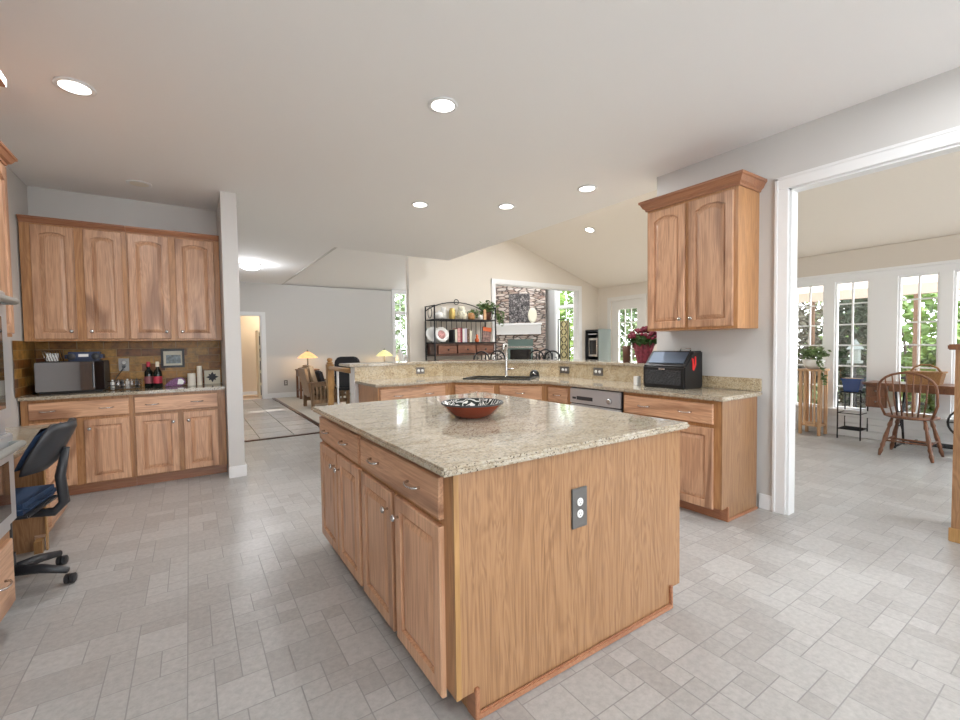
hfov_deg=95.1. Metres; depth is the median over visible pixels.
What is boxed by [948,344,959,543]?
cabinet
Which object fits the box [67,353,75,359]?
speaker grille
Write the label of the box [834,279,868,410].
window
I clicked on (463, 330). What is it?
cookbook
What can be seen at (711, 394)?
countertop
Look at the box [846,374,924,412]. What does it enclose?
fence
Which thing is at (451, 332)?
cookbook
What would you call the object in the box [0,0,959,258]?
ceiling
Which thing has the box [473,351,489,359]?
chair
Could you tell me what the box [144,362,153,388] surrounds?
wine bottle
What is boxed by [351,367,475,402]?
wall
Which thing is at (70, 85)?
recessed light
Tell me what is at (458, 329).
cookbook
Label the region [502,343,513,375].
kitchen faucet
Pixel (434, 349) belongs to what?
rack
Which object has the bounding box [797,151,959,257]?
ceiling
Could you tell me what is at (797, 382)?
shrub
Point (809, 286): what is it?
window
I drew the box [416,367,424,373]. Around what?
wall outlet
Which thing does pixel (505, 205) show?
recessed light
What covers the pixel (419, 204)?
recessed light
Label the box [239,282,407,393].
wall
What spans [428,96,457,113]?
recessed light
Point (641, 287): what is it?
wall
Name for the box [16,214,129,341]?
upper cabinet
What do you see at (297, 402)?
floor
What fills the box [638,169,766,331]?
upper cabinet
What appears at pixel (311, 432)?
trim
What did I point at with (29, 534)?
desk
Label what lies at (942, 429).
wall
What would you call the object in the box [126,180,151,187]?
recessed light
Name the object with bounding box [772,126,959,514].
trim
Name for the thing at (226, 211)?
wall column
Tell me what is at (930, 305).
shrub
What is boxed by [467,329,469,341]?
cookbook
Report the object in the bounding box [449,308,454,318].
canister
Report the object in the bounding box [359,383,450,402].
base cabinet
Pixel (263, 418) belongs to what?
floor
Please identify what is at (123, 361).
wall outlet
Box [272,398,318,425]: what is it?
trim
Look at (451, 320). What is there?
wire shelf
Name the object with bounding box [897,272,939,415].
window
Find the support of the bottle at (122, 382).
on the wire basket at (130, 383)
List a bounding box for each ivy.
[467,300,504,325]
[797,346,831,384]
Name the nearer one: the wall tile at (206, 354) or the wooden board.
the wall tile at (206, 354)
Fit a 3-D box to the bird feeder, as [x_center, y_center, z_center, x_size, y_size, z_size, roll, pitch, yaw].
[6.024,0.498,7.062,0.215,1.660,0.215,-1,2,-7]
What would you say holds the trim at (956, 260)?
attached to the wall at (883, 285)
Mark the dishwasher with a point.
(584, 397)
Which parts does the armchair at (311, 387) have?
frame, leg, leg, armrest, leg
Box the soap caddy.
[529,370,538,376]
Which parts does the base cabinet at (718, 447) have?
drawer, door, panel, shoe moulding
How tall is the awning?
2.950 m
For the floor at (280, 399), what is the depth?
9.00 m
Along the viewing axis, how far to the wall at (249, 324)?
12.10 m
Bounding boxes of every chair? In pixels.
[9,418,77,583]
[334,356,359,390]
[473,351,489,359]
[490,350,504,359]
[529,350,543,358]
[539,349,551,358]
[544,350,560,358]
[877,372,943,462]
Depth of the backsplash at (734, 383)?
3.58 m
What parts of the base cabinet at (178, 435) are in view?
door, drawer, door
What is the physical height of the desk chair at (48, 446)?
0.909 m
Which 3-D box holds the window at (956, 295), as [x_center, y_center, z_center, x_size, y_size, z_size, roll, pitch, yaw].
[5.680,-0.175,5.023,0.060,1.740,0.370,-2,2,-33]
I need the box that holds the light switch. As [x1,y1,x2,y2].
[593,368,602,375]
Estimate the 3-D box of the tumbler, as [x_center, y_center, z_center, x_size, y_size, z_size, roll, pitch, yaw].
[1.536,-0.063,4.603,0.084,0.170,0.083,-2,2,-33]
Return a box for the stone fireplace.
[496,286,545,359]
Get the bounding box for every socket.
[577,498,582,505]
[577,509,582,517]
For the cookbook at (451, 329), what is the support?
on the rack
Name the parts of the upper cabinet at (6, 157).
crown moulding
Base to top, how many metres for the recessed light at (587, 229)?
0.066 m
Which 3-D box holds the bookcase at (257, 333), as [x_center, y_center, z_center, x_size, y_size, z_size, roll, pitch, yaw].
[-5.670,0.087,11.844,0.600,1.750,0.500,-2,2,-33]
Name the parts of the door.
casing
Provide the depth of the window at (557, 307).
14.84 m
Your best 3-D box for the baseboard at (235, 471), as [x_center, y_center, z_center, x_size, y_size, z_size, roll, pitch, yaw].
[-2.948,1.108,5.200,0.160,0.115,1.825,-2,2,-33]
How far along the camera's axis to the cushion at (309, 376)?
9.11 m
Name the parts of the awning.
post, post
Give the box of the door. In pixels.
[607,293,646,360]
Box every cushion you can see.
[302,365,318,389]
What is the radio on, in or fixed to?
on the microwave oven
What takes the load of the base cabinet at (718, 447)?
on the floor at (218, 596)
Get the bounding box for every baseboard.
[229,462,246,477]
[243,391,256,394]
[268,390,349,398]
[759,493,771,510]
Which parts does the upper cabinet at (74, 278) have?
door, crown moulding, door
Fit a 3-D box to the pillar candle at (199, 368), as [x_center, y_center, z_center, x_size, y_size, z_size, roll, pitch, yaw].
[-3.017,0.163,4.725,0.050,0.211,0.050,-2,2,-33]
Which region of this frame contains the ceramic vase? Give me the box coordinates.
[396,349,404,360]
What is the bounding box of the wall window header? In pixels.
[797,234,959,277]
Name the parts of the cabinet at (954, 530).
trim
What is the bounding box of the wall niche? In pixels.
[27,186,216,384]
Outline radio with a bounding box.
[64,352,104,360]
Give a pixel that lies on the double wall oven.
(8, 446)
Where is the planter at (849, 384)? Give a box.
[841,377,865,391]
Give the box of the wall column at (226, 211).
[216,191,244,473]
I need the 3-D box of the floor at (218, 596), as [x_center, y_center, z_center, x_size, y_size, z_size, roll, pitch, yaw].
[1.547,1.175,3.232,8.924,0.001,10.028,-2,2,-33]
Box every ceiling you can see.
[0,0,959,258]
[238,237,405,290]
[510,190,656,287]
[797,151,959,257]
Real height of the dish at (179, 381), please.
0.094 m
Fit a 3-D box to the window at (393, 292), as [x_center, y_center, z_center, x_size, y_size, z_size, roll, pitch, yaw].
[-2.373,-1.093,13.186,0.630,2.010,0.130,-2,2,-33]
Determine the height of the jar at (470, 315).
0.140 m
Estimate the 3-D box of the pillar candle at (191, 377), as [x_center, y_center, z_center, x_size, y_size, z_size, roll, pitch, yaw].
[-3.077,0.203,4.686,0.074,0.136,0.074,-2,2,-33]
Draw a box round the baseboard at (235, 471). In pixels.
[229,462,246,477]
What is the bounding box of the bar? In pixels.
[339,359,645,366]
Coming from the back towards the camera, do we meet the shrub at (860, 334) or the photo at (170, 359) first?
the shrub at (860, 334)
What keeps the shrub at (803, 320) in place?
on the ground
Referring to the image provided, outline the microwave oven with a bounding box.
[34,360,109,394]
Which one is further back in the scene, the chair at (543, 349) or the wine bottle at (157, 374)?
the chair at (543, 349)
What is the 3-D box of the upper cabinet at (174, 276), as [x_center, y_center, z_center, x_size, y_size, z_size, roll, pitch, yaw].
[-3.168,-0.749,4.585,0.770,1.096,0.415,-2,2,-33]
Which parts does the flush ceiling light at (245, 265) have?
mount plate, lamp shade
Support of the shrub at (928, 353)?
on the ground
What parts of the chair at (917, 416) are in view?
leg, leg, seat, leg, leg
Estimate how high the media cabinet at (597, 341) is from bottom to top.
1.630 m
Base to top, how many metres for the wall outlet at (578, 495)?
0.165 m
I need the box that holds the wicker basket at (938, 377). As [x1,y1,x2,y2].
[903,364,947,384]
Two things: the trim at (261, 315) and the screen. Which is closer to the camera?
the trim at (261, 315)
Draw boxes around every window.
[391,289,406,356]
[554,290,573,358]
[796,284,823,406]
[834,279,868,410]
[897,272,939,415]
[951,270,959,418]
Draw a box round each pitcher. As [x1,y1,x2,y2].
[441,307,448,318]
[455,306,466,318]
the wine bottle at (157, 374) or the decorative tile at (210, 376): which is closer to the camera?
the wine bottle at (157, 374)
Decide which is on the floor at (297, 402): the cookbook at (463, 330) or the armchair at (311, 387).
the armchair at (311, 387)
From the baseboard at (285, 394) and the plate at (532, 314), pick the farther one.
the plate at (532, 314)
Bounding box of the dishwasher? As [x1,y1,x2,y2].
[570,387,623,412]
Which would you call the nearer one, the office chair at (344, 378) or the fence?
the fence
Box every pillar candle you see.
[187,373,195,385]
[197,366,202,384]
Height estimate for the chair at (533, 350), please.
1.198 m
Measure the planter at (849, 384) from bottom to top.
0.176 m
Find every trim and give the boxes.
[240,311,267,398]
[244,432,319,441]
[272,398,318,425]
[491,278,581,359]
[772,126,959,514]
[795,259,959,421]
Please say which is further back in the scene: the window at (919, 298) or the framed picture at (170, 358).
the window at (919, 298)
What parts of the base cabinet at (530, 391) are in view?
drawer, drawer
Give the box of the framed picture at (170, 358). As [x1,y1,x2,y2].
[160,349,184,367]
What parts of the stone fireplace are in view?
inset panel, firebox glass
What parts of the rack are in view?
frame, drawer, drawer, drawer, frame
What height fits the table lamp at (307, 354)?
0.495 m
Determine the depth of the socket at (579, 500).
1.78 m
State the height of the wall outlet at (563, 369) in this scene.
0.080 m
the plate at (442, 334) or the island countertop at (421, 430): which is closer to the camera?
the island countertop at (421, 430)
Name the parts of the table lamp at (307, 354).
lamp shade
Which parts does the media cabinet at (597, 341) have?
screen frame, panel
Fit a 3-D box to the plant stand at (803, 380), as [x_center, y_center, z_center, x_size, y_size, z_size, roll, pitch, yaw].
[4.642,0.575,6.122,0.285,0.910,0.285,-2,2,-33]
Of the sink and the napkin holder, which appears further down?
the sink
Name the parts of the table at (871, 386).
drawer, drawer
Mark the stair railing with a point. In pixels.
(330, 368)
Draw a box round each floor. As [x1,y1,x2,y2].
[0,429,959,719]
[243,394,932,441]
[243,398,319,439]
[281,396,345,418]
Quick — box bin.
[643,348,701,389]
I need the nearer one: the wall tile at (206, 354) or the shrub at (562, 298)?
the wall tile at (206, 354)
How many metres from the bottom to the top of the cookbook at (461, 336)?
0.280 m
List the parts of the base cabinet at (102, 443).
door, drawer, door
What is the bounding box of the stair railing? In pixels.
[326,358,350,404]
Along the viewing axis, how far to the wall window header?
5.60 m
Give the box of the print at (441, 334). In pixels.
[438,330,445,338]
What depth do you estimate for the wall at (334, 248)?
8.61 m
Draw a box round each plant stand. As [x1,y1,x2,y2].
[797,368,829,435]
[836,390,867,440]
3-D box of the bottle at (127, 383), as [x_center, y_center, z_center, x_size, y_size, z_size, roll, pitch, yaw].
[-3.474,0.234,4.328,0.032,0.095,0.032,-2,2,-33]
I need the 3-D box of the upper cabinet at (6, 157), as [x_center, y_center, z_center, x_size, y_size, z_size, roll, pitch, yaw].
[-2.878,-0.725,2.385,0.305,1.178,1.125,-2,2,-33]
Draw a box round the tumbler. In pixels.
[622,346,630,361]
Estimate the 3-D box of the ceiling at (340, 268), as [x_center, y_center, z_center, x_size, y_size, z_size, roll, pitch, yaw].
[-2.261,-2.769,10.066,6.900,1.660,5.440,-2,2,-33]
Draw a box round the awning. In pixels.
[798,272,959,412]
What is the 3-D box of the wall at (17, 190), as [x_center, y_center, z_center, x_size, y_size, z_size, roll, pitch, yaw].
[-1.819,-0.105,0.424,0.120,2.850,9.120,-2,2,-33]
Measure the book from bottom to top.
0.339 m
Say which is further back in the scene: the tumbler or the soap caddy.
the soap caddy
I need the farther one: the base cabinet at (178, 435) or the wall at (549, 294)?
the wall at (549, 294)
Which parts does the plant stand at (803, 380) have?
leg, leg, leg, leg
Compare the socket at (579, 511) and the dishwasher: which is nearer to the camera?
the socket at (579, 511)
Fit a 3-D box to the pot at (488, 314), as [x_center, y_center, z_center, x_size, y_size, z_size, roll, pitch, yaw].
[0.145,-0.871,8.783,0.190,0.160,0.187,-2,2,-33]
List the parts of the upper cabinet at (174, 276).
door, crown moulding, door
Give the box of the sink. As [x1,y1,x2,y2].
[463,376,537,379]
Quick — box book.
[481,327,490,341]
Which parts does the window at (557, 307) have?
frame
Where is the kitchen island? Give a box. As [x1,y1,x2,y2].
[319,416,679,719]
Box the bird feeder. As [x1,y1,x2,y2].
[847,339,863,406]
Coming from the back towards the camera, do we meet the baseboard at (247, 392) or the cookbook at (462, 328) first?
the baseboard at (247, 392)
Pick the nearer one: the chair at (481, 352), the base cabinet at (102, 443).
the base cabinet at (102, 443)
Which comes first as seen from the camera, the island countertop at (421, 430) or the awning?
the island countertop at (421, 430)
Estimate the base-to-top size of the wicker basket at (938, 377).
0.235 m
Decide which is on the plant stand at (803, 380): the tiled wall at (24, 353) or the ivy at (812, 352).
the ivy at (812, 352)
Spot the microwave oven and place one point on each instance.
(62, 376)
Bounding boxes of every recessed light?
[51,76,96,96]
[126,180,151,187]
[411,201,428,207]
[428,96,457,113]
[498,203,514,208]
[577,185,596,191]
[584,227,594,231]
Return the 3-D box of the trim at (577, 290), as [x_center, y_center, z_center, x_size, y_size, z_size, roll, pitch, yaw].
[1.318,-0.745,9.899,2.640,1.970,0.180,-2,2,-33]
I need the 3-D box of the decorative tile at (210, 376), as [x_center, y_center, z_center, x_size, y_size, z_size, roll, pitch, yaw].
[-2.974,0.188,4.880,0.150,0.150,0.018,-2,2,-33]
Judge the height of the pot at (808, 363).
0.130 m
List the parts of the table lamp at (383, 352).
lamp shade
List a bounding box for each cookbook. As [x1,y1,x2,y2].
[449,330,454,341]
[451,329,456,341]
[453,328,460,341]
[460,328,462,341]
[462,328,466,341]
[462,329,464,341]
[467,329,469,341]
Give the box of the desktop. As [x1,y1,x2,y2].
[5,423,56,458]
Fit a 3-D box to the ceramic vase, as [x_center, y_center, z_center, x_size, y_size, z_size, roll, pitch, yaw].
[-2.299,-0.082,12.632,0.260,0.470,0.260,-2,2,-33]
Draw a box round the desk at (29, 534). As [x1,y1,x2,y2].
[12,454,66,554]
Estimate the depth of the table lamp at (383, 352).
12.24 m
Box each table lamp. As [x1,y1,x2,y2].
[298,350,317,364]
[376,348,392,361]
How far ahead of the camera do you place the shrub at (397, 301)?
19.19 m
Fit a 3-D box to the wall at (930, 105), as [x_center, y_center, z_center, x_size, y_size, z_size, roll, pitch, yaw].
[3.304,-0.224,1.792,0.100,2.850,5.750,-2,2,-33]
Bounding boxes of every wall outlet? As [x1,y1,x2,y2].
[118,358,128,370]
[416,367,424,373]
[560,366,568,373]
[571,486,586,529]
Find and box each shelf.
[429,319,495,343]
[801,421,825,426]
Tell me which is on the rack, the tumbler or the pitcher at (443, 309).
the pitcher at (443, 309)
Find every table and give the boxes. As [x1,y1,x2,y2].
[295,368,319,398]
[862,380,954,448]
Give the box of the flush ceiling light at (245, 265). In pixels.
[239,262,260,269]
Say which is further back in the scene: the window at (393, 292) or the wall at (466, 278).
the window at (393, 292)
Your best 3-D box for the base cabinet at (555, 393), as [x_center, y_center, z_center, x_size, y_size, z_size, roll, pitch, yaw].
[1.002,0.690,4.633,0.564,0.884,0.343,-2,2,-33]
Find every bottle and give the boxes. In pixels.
[120,379,123,387]
[125,379,129,388]
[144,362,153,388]
[153,362,162,387]
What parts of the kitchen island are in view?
door, drawer, door, pull, door, knob, knob, drawer, pull, door, panel, shoe moulding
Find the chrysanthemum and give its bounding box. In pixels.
[627,326,656,362]
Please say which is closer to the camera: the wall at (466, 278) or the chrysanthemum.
the chrysanthemum
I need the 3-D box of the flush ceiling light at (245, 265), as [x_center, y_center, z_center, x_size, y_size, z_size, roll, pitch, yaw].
[-4.454,-1.809,8.520,0.380,0.110,0.380,-2,2,-33]
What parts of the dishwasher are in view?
door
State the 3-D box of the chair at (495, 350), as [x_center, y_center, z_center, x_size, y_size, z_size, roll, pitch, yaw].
[0.341,0.409,8.276,0.420,1.198,0.405,-1,2,4]
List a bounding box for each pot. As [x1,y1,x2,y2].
[486,312,491,319]
[802,359,825,368]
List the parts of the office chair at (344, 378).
seat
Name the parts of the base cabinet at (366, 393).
drawer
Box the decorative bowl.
[441,398,502,418]
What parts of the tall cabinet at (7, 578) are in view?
crown moulding, pull, drawer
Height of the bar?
0.032 m
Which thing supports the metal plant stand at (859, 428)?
on the floor at (218, 596)
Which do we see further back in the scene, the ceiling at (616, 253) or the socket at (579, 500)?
the ceiling at (616, 253)
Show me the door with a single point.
(640, 304)
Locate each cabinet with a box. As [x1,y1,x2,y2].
[0,71,15,621]
[0,141,17,336]
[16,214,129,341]
[20,395,136,494]
[125,226,221,340]
[133,389,226,485]
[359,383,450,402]
[451,382,546,400]
[547,384,571,404]
[585,329,610,359]
[624,392,757,521]
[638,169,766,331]
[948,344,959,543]
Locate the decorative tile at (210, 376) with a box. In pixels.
[204,370,219,383]
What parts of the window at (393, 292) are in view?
frame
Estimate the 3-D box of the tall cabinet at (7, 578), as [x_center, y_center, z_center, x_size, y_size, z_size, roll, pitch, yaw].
[-2.209,-0.018,1.617,0.530,2.600,0.895,-2,2,-33]
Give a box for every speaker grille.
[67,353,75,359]
[91,353,99,359]
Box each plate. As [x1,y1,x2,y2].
[426,327,437,341]
[435,327,448,341]
[528,308,536,322]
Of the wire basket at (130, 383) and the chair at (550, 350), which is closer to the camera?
the wire basket at (130, 383)
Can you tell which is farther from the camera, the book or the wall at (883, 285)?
the book
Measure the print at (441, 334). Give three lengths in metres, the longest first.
0.170 x 0.170 x 0.006 m
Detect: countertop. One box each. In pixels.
[17,383,224,400]
[311,392,688,477]
[355,376,761,401]
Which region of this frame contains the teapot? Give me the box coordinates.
[433,311,443,318]
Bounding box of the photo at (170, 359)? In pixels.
[166,355,180,363]
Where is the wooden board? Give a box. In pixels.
[483,309,485,319]
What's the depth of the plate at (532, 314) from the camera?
14.49 m
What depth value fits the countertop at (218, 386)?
4.12 m
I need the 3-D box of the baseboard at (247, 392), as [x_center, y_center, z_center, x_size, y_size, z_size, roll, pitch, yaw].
[-6.273,0.913,12.168,2.100,0.100,0.030,-2,2,-33]
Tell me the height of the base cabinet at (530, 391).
0.884 m
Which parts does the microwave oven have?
handle, control panel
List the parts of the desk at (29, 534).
corner moulding, drawer, drawer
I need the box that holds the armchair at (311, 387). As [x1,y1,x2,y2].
[298,365,349,407]
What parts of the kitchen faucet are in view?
spout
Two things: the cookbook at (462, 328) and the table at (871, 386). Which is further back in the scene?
the cookbook at (462, 328)
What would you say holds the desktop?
on the desk at (29, 534)
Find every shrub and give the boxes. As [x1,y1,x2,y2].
[395,294,405,354]
[559,291,572,358]
[620,308,636,360]
[797,301,822,394]
[797,382,816,403]
[805,292,959,398]
[820,298,901,407]
[900,326,959,413]
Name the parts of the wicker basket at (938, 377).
handle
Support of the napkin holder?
on the microwave oven
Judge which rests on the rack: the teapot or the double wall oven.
the teapot
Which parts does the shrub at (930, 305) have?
stem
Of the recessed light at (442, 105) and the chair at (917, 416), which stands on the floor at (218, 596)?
the chair at (917, 416)
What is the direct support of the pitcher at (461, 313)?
on the rack
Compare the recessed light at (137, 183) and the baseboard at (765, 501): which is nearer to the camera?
the baseboard at (765, 501)
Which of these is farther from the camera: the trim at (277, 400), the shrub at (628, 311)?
the shrub at (628, 311)
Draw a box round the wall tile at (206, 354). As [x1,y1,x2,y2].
[35,341,221,387]
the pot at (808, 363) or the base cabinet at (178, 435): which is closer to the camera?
the base cabinet at (178, 435)
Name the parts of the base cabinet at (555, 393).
drawer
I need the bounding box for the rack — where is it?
[425,299,496,359]
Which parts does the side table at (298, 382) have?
leg, leg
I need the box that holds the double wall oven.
[0,290,26,538]
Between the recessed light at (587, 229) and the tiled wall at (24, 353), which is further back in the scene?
the recessed light at (587, 229)
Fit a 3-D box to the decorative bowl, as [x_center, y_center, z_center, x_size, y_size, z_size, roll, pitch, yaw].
[-0.042,0.270,2.415,0.341,0.082,0.341,-2,2,-33]
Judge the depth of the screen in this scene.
14.47 m
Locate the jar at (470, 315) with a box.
[468,313,474,318]
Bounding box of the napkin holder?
[41,350,63,361]
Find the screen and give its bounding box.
[558,318,569,358]
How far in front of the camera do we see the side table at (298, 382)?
11.23 m
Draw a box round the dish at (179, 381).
[165,377,184,385]
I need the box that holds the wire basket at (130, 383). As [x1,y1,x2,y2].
[107,378,141,389]
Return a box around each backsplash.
[354,363,642,382]
[702,375,761,391]
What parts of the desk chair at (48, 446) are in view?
seat, arm, arm, backrest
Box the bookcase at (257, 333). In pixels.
[255,330,261,396]
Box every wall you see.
[5,166,29,427]
[12,341,35,397]
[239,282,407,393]
[240,316,259,391]
[281,247,336,284]
[340,187,656,259]
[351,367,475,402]
[406,240,597,360]
[545,289,557,358]
[598,281,656,359]
[657,67,959,514]
[795,262,959,440]
[795,406,953,449]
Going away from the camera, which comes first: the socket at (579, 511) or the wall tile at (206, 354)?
the socket at (579, 511)
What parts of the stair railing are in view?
newel post, handrail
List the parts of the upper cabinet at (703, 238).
door, crown moulding, door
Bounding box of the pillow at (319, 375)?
[315,370,324,386]
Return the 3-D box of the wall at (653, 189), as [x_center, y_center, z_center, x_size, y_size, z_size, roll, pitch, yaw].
[-0.890,-2.786,5.089,3.700,2.150,4.490,-2,2,-33]
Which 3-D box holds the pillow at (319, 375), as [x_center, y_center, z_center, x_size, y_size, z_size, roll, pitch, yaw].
[-3.417,0.399,9.397,0.150,0.354,0.380,-2,2,-33]
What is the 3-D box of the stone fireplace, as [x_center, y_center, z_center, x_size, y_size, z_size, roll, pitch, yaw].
[1.325,-1.461,14.703,1.720,4.450,0.360,0,2,12]
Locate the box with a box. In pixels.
[634,376,640,385]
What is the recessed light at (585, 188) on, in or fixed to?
in the ceiling at (322, 128)
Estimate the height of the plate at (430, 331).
0.292 m
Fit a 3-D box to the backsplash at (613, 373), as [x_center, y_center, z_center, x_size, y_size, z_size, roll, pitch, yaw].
[0.228,0.136,5.001,3.214,0.158,0.873,0,2,15]
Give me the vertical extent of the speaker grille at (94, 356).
0.064 m
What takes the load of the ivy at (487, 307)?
on the rack
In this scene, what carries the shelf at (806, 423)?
attached to the plant stand at (803, 380)

